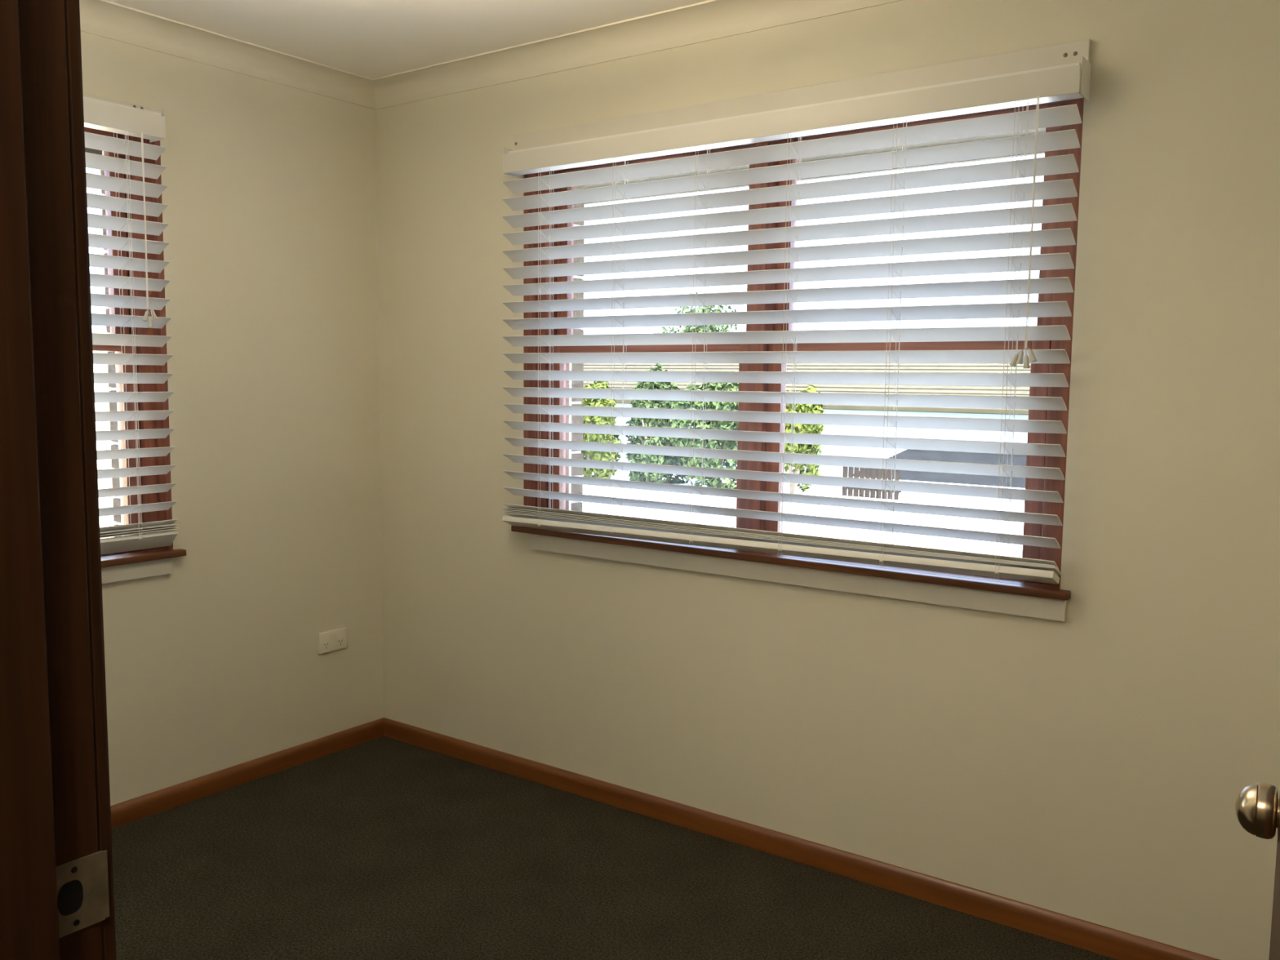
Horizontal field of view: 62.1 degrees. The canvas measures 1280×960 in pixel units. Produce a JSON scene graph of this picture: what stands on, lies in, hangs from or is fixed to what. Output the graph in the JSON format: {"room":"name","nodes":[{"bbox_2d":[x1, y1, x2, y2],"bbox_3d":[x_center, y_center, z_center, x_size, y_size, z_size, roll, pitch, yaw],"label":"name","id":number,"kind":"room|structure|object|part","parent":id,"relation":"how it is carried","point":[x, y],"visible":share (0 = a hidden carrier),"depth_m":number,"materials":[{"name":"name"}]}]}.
{"room":"empty bedroom","nodes":[
{"label":"empty bedroom","id":0,"kind":"room"},
{"bbox_2d":[100,151,145,550],"bbox_3d":[-2.317,0.210,2.472,0.107,3.000,4.550,5,7,36],"label":"wall","id":1,"kind":"structure","parent":0,"point":[111,368],"depth_m":3.38,"materials":[{"name":"beige"}]},
{"bbox_2d":[80,31,383,805],"bbox_3d":[-1.639,-0.148,3.143,0.120,2.400,2.362,5,7,36],"label":"wall","id":2,"kind":"structure","parent":0,"point":[213,664],"depth_m":3.54,"materials":[{"name":"paint"}]},
{"bbox_2d":[83,93,186,584],"bbox_3d":[-1.822,-0.384,2.953,0.294,1.408,0.992,5,7,36],"label":"window","id":3,"kind":"structure","parent":2,"relation":"in","point":[153,562],"depth_m":3.25,"materials":[{"name":"brown wood"}]},
{"bbox_3d":[-1.810,-0.999,2.893,0.031,0.033,0.718,5,7,36],"label":"rail","id":4,"kind":"part","parent":3,"relation":"part of","materials":[{"name":"brown wood"}]},
{"bbox_3d":[-1.787,-0.386,2.931,0.031,0.044,0.718,5,7,36],"label":"rail","id":5,"kind":"part","parent":3,"relation":"part of","materials":[{"name":"brown wood"}]},
{"bbox_3d":[-1.813,-0.691,2.923,0.033,0.652,0.806,5,7,36],"label":"sash","id":6,"kind":"part","parent":3,"relation":"part of","materials":[{"name":"brown wood"}]},
{"bbox_3d":[-1.859,0.256,3.040,0.215,0.030,0.818,5,7,36],"label":"sill","id":7,"kind":"part","parent":3,"relation":"part of","materials":[{"name":"brown wood"}]},
{"bbox_3d":[-1.790,-0.081,2.960,0.033,0.656,0.806,5,7,36],"label":"sash","id":8,"kind":"part","parent":3,"relation":"part of","materials":[{"name":"brown wood"}]},
{"bbox_2d":[83,96,179,554],"bbox_3d":[-1.694,-0.412,2.836,0.113,1.302,0.921,5,7,36],"label":"blind","id":9,"kind":"object","parent":3,"relation":"attached to","point":[99,114],"visible":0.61,"depth_m":3.10,"materials":[{"name":"white"}]},
{"bbox_3d":[-1.497,-0.411,3.111,0.062,1.200,0.010,5,7,36],"label":"ladder cord","id":10,"kind":"part","parent":9,"relation":"part of","materials":[{"name":"white plastic"}]},
{"bbox_3d":[-1.488,-0.412,3.124,0.002,1.200,0.002,1,5,0],"label":"lift cord","id":11,"kind":"part","parent":9,"relation":"part of","materials":[{"name":"white plastic"}]},
{"bbox_3d":[-1.699,0.210,2.898,0.063,0.016,0.911,-46,-22,29],"label":"rail","id":12,"kind":"part","parent":9,"relation":"part of","materials":[{"name":"white plastic"}]},
{"bbox_3d":[-1.439,-0.753,3.089,0.005,0.503,0.008,5,7,36],"label":"pull cord","id":13,"kind":"part","parent":9,"relation":"part of","materials":[{"name":"white plastic"}]},
{"bbox_3d":[-1.747,0.260,2.956,0.092,0.020,0.992,5,7,36],"label":"sill","id":14,"kind":"part","parent":3,"relation":"part of","materials":[{"name":"brown wood"}]},
{"bbox_2d":[79,0,375,109],"bbox_3d":[-1.575,-1.296,2.920,0.096,0.072,2.242,5,7,36],"label":"crown molding","id":15,"kind":"structure","parent":2,"relation":"attached to","point":[103,18],"depth_m":3.31,"materials":[{"name":"beige paint"}]},
{"bbox_2d":[110,717,383,828],"bbox_3d":[-1.631,1.022,3.166,0.018,0.064,2.242,5,7,36],"label":"baseboard","id":16,"kind":"structure","parent":2,"relation":"attached to","point":[124,812],"depth_m":3.56,"materials":[{"name":"brown wood"}]},
{"bbox_2d":[318,627,346,653],"bbox_3d":[-1.111,0.581,3.846,0.012,0.074,0.120,5,7,36],"label":"power outlet","id":17,"kind":"object","parent":2,"relation":"attached to","point":[336,639],"visible":1,"depth_m":3.84,"materials":[{"name":"white plastic"}]},
{"bbox_2d":[106,0,708,79],"bbox_3d":[-0.429,-1.206,0.948,4.860,0.150,4.700,5,7,36],"label":"ceiling","id":18,"kind":"structure","parent":0,"point":[371,39],"depth_m":3.12,"materials":[{"name":"white paint"}]},
{"bbox_2d":[570,185,584,511],"bbox_3d":[0.411,0.165,3.242,3.630,3.000,0.107,5,7,36],"label":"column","id":19,"kind":"structure","parent":0,"point":[575,454],"depth_m":3.68,"materials":[{"name":"beige"}]},
{"bbox_2d":[84,128,1045,204],"bbox_3d":[-0.686,-0.971,1.480,4.465,0.225,5.225,5,7,36],"label":"eave","id":20,"kind":"object","parent":19,"relation":"attached to","point":[1040,130],"visible":0.07,"depth_m":3.62,"materials":[{"name":"grey"}]},
{"bbox_2d":[111,736,1117,959],"bbox_3d":[-0.446,1.313,1.134,4.580,0.100,4.420,5,7,36],"label":"floor","id":21,"kind":"structure","parent":0,"point":[383,847],"depth_m":2.86,"materials":[{"name":"carpet"}]},
{"bbox_2d":[376,0,1279,959],"bbox_3d":[0.387,-0.120,3.065,3.260,2.400,0.120,5,7,36],"label":"wall","id":22,"kind":"structure","parent":0,"point":[1093,766],"depth_m":2.68,"materials":[{"name":"paint"}]},
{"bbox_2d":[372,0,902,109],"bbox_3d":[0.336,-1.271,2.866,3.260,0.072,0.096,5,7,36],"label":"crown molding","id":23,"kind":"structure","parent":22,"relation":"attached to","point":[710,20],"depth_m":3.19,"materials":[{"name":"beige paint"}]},
{"bbox_2d":[511,38,1091,622],"bbox_3d":[0.383,-0.400,3.109,1.790,1.356,0.294,5,7,36],"label":"window","id":24,"kind":"structure","parent":22,"relation":"in","point":[1038,600],"depth_m":2.96,"materials":[{"name":"brown wood"}]},
{"bbox_3d":[0.019,-0.128,3.345,0.772,0.608,0.033,5,7,36],"label":"sash","id":25,"kind":"part","parent":24,"relation":"part of","materials":[{"name":"brown wood"}]},
{"bbox_3d":[0.022,-0.408,3.318,0.684,0.044,0.031,5,7,36],"label":"rail","id":26,"kind":"part","parent":24,"relation":"part of","materials":[{"name":"brown wood"}]},
{"bbox_3d":[0.047,-0.691,3.321,0.772,0.606,0.033,5,7,36],"label":"sash","id":27,"kind":"part","parent":24,"relation":"part of","materials":[{"name":"brown wood"}]},
{"bbox_3d":[0.050,-0.976,3.294,0.684,0.033,0.031,5,7,36],"label":"rail","id":28,"kind":"part","parent":24,"relation":"part of","materials":[{"name":"brown wood"}]},
{"bbox_3d":[0.318,0.217,3.085,1.788,0.020,0.092,5,7,36],"label":"sill","id":29,"kind":"part","parent":24,"relation":"part of","materials":[{"name":"brown wood"}]},
{"bbox_2d":[502,55,1091,584],"bbox_3d":[0.282,-0.398,2.972,1.767,1.227,0.113,5,7,36],"label":"blind","id":30,"kind":"object","parent":24,"relation":"attached to","point":[1037,86],"visible":1,"depth_m":2.83,"materials":[{"name":"white"}]},
{"bbox_3d":[-0.301,-0.419,3.393,0.010,1.136,0.062,5,7,36],"label":"ladder cord","id":31,"kind":"part","parent":30,"relation":"part of","materials":[{"name":"white plastic"}]},
{"bbox_3d":[-0.288,-0.417,3.383,0.002,1.135,0.002,1,5,0],"label":"lift cord","id":32,"kind":"part","parent":30,"relation":"part of","materials":[{"name":"white plastic"}]},
{"bbox_3d":[-0.064,-0.400,3.222,0.010,1.136,0.062,5,7,36],"label":"ladder cord","id":33,"kind":"part","parent":30,"relation":"part of","materials":[{"name":"white plastic"}]},
{"bbox_3d":[-0.051,-0.399,3.213,0.002,1.135,0.002,-1,6,-18],"label":"lift cord","id":34,"kind":"part","parent":30,"relation":"part of","materials":[{"name":"white plastic"}]},
{"bbox_3d":[0.172,-0.381,3.054,0.010,1.136,0.062,5,7,36],"label":"ladder cord","id":35,"kind":"part","parent":30,"relation":"part of","materials":[{"name":"white plastic"}]},
{"bbox_3d":[0.184,-0.380,3.044,0.002,1.135,0.002,1,5,0],"label":"lift cord","id":36,"kind":"part","parent":30,"relation":"part of","materials":[{"name":"white plastic"}]},
{"bbox_3d":[0.274,0.184,3.030,1.758,0.018,0.063,4,-17,36],"label":"rail","id":37,"kind":"part","parent":30,"relation":"part of","materials":[{"name":"white plastic"}]},
{"bbox_3d":[0.407,-0.362,2.885,0.010,1.136,0.062,5,7,36],"label":"ladder cord","id":38,"kind":"part","parent":30,"relation":"part of","materials":[{"name":"white plastic"}]},
{"bbox_3d":[0.420,-0.361,2.876,0.002,1.135,0.002,1,5,0],"label":"lift cord","id":39,"kind":"part","parent":30,"relation":"part of","materials":[{"name":"white plastic"}]},
{"bbox_3d":[0.646,-0.343,2.713,0.010,1.136,0.062,5,7,36],"label":"ladder cord","id":40,"kind":"part","parent":30,"relation":"part of","materials":[{"name":"white plastic"}]},
{"bbox_3d":[0.659,-0.342,2.704,0.002,1.135,0.002,1,5,0],"label":"lift cord","id":41,"kind":"part","parent":30,"relation":"part of","materials":[{"name":"white plastic"}]},
{"bbox_3d":[0.886,-0.324,2.541,0.010,1.136,0.062,5,7,36],"label":"ladder cord","id":42,"kind":"part","parent":30,"relation":"part of","materials":[{"name":"white plastic"}]},
{"bbox_3d":[0.899,-0.323,2.532,0.002,1.135,0.002,1,5,0],"label":"lift cord","id":43,"kind":"part","parent":30,"relation":"part of","materials":[{"name":"white plastic"}]},
{"bbox_3d":[0.905,-0.592,2.456,0.008,0.574,0.005,5,7,36],"label":"pull cord","id":44,"kind":"part","parent":30,"relation":"part of","materials":[{"name":"white plastic"}]},
{"bbox_3d":[0.694,-0.355,2.836,0.693,0.044,0.031,5,7,36],"label":"rail","id":45,"kind":"part","parent":24,"relation":"part of","materials":[{"name":"brown wood"}]},
{"bbox_3d":[0.691,-0.074,2.863,0.781,0.608,0.033,5,7,36],"label":"sash","id":46,"kind":"part","parent":24,"relation":"part of","materials":[{"name":"brown wood"}]},
{"bbox_3d":[0.718,-0.637,2.839,0.781,0.606,0.033,5,7,36],"label":"sash","id":47,"kind":"part","parent":24,"relation":"part of","materials":[{"name":"brown wood"}]},
{"bbox_3d":[0.721,-0.922,2.812,0.693,0.033,0.031,5,7,36],"label":"rail","id":48,"kind":"part","parent":24,"relation":"part of","materials":[{"name":"brown wood"}]},
{"bbox_2d":[383,717,1219,959],"bbox_3d":[0.335,1.047,3.121,3.260,0.064,0.018,5,7,36],"label":"baseboard","id":49,"kind":"structure","parent":22,"relation":"attached to","point":[1109,942],"depth_m":2.99,"materials":[{"name":"brown wood"}]},
{"bbox_3d":[-1.041,0.045,1.196,3.380,2.400,0.110,5,7,36],"label":"wall","id":50,"kind":"structure","parent":0,"visible":0},
{"bbox_2d":[0,0,116,959],"bbox_3d":[-0.483,0.236,0.808,0.078,2.105,0.136,5,7,36],"label":"door frame","id":51,"kind":"structure","parent":50,"relation":"attached to","point":[57,896],"depth_m":0.79,"materials":[{"name":"wood"}]},
{"bbox_3d":[-0.438,0.324,0.833,0.001,0.057,0.043,5,7,36],"label":"strike plate","id":52,"kind":"part","parent":51,"relation":"part of","materials":[{"name":"metal"}]},
{"bbox_3d":[-0.452,0.231,0.862,0.065,2.105,0.012,5,7,36],"label":"architrave","id":53,"kind":"part","parent":51,"relation":"part of","materials":[{"name":"brown wood"}]},
{"label":"outside","id":54,"kind":"structure","parent":0,"visible":0},
{"bbox_2d":[100,472,1024,557],"bbox_3d":[1.498,1.316,7.575,28.000,0.200,20.500,5,7,36],"label":"ground","id":55,"kind":"structure","parent":54,"point":[910,518],"depth_m":15.03,"materials":[{"name":"concrete"}]},
{"bbox_2d":[92,331,115,538],"bbox_3d":[-3.599,0.272,5.604,0.113,2.152,7.500,5,7,36],"label":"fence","id":56,"kind":"object","parent":55,"relation":"on","point":[104,502],"visible":0.02,"depth_m":6.15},
{"bbox_2d":[581,381,622,479],"bbox_3d":[-0.907,-0.974,20.131,1.383,2.035,1.242,5,7,36],"label":"bush","id":57,"kind":"object","parent":55,"relation":"on","point":[595,437],"visible":0.34,"depth_m":19.92,"materials":[{"name":"green plant"}]},
{"bbox_2d":[624,363,689,484],"bbox_3d":[0.274,-1.013,19.451,1.281,2.258,1.238,5,7,36],"label":"bush","id":58,"kind":"object","parent":55,"relation":"on","point":[647,422],"visible":0.43,"depth_m":19.26,"materials":[{"name":"green plant"}]},
{"bbox_2d":[669,382,738,488],"bbox_3d":[1.191,-0.836,18.503,1.330,2.114,1.402,-1,6,-13],"label":"bush","id":59,"kind":"object","parent":55,"relation":"on","point":[711,482],"visible":0.41,"depth_m":18.28,"materials":[{"name":"green plant"}]},
{"bbox_2d":[784,384,826,493],"bbox_3d":[2.521,-0.664,17.663,1.101,1.846,1.130,1,6,8],"label":"bush","id":60,"kind":"object","parent":55,"relation":"on","point":[799,408],"visible":0.28,"depth_m":17.31,"materials":[{"name":"green plant"}]},
{"bbox_2d":[842,466,901,500],"bbox_3d":[3.791,-0.021,17.411,1.000,0.626,0.075,5,7,36],"label":"fence","id":61,"kind":"object","parent":55,"relation":"on","point":[852,491],"visible":0.4,"depth_m":17.40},
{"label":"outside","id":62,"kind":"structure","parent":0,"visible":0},
{"bbox_3d":[20.789,1.093,34.435,80.000,0.200,45.500,5,7,36],"label":"ground","id":63,"kind":"structure","parent":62,"visible":0},
{"bbox_2d":[653,290,738,333],"bbox_3d":[2.612,-4.473,47.893,3.596,7.946,4.512,-2,6,-23],"label":"tree","id":64,"kind":"object","parent":63,"relation":"on","point":[708,328],"visible":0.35,"depth_m":46.76,"materials":[{"name":"green plant"}]},
{"bbox_2d":[583,363,1031,489],"bbox_3d":[2.416,-2.119,39.414,33.200,4.860,9.500,5,7,36],"label":"house","id":65,"kind":"structure","parent":63,"relation":"on","point":[931,433],"depth_m":31.59,"materials":[{"name":"white"}]},
{"bbox_2d":[841,448,1026,503],"bbox_3d":[8.407,0.542,23.993,5.900,2.640,5.380,5,7,36],"label":"garage","id":66,"kind":"structure","parent":63,"relation":"on","point":[908,454],"depth_m":22.78,"materials":[{"name":"white"}]},
{"bbox_3d":[0.249,0.294,0.283,0.078,2.105,0.136,5,7,36],"label":"door frame","id":67,"kind":"structure","parent":0,"visible":0},
{"bbox_2d":[1235,782,1279,959],"bbox_3d":[0.458,0.284,0.716,0.112,2.024,0.830,4,6,31],"label":"door","id":68,"kind":"structure","parent":67,"relation":"attached to","point":[1257,806],"depth_m":1.02,"materials":[{"name":"beige wood"}]},
{"bbox_3d":[0.607,0.324,1.045,0.039,0.054,0.054,4,6,31],"label":"knob","id":69,"kind":"part","parent":68,"relation":"part of","materials":[{"name":"gold metal"}]}
]}

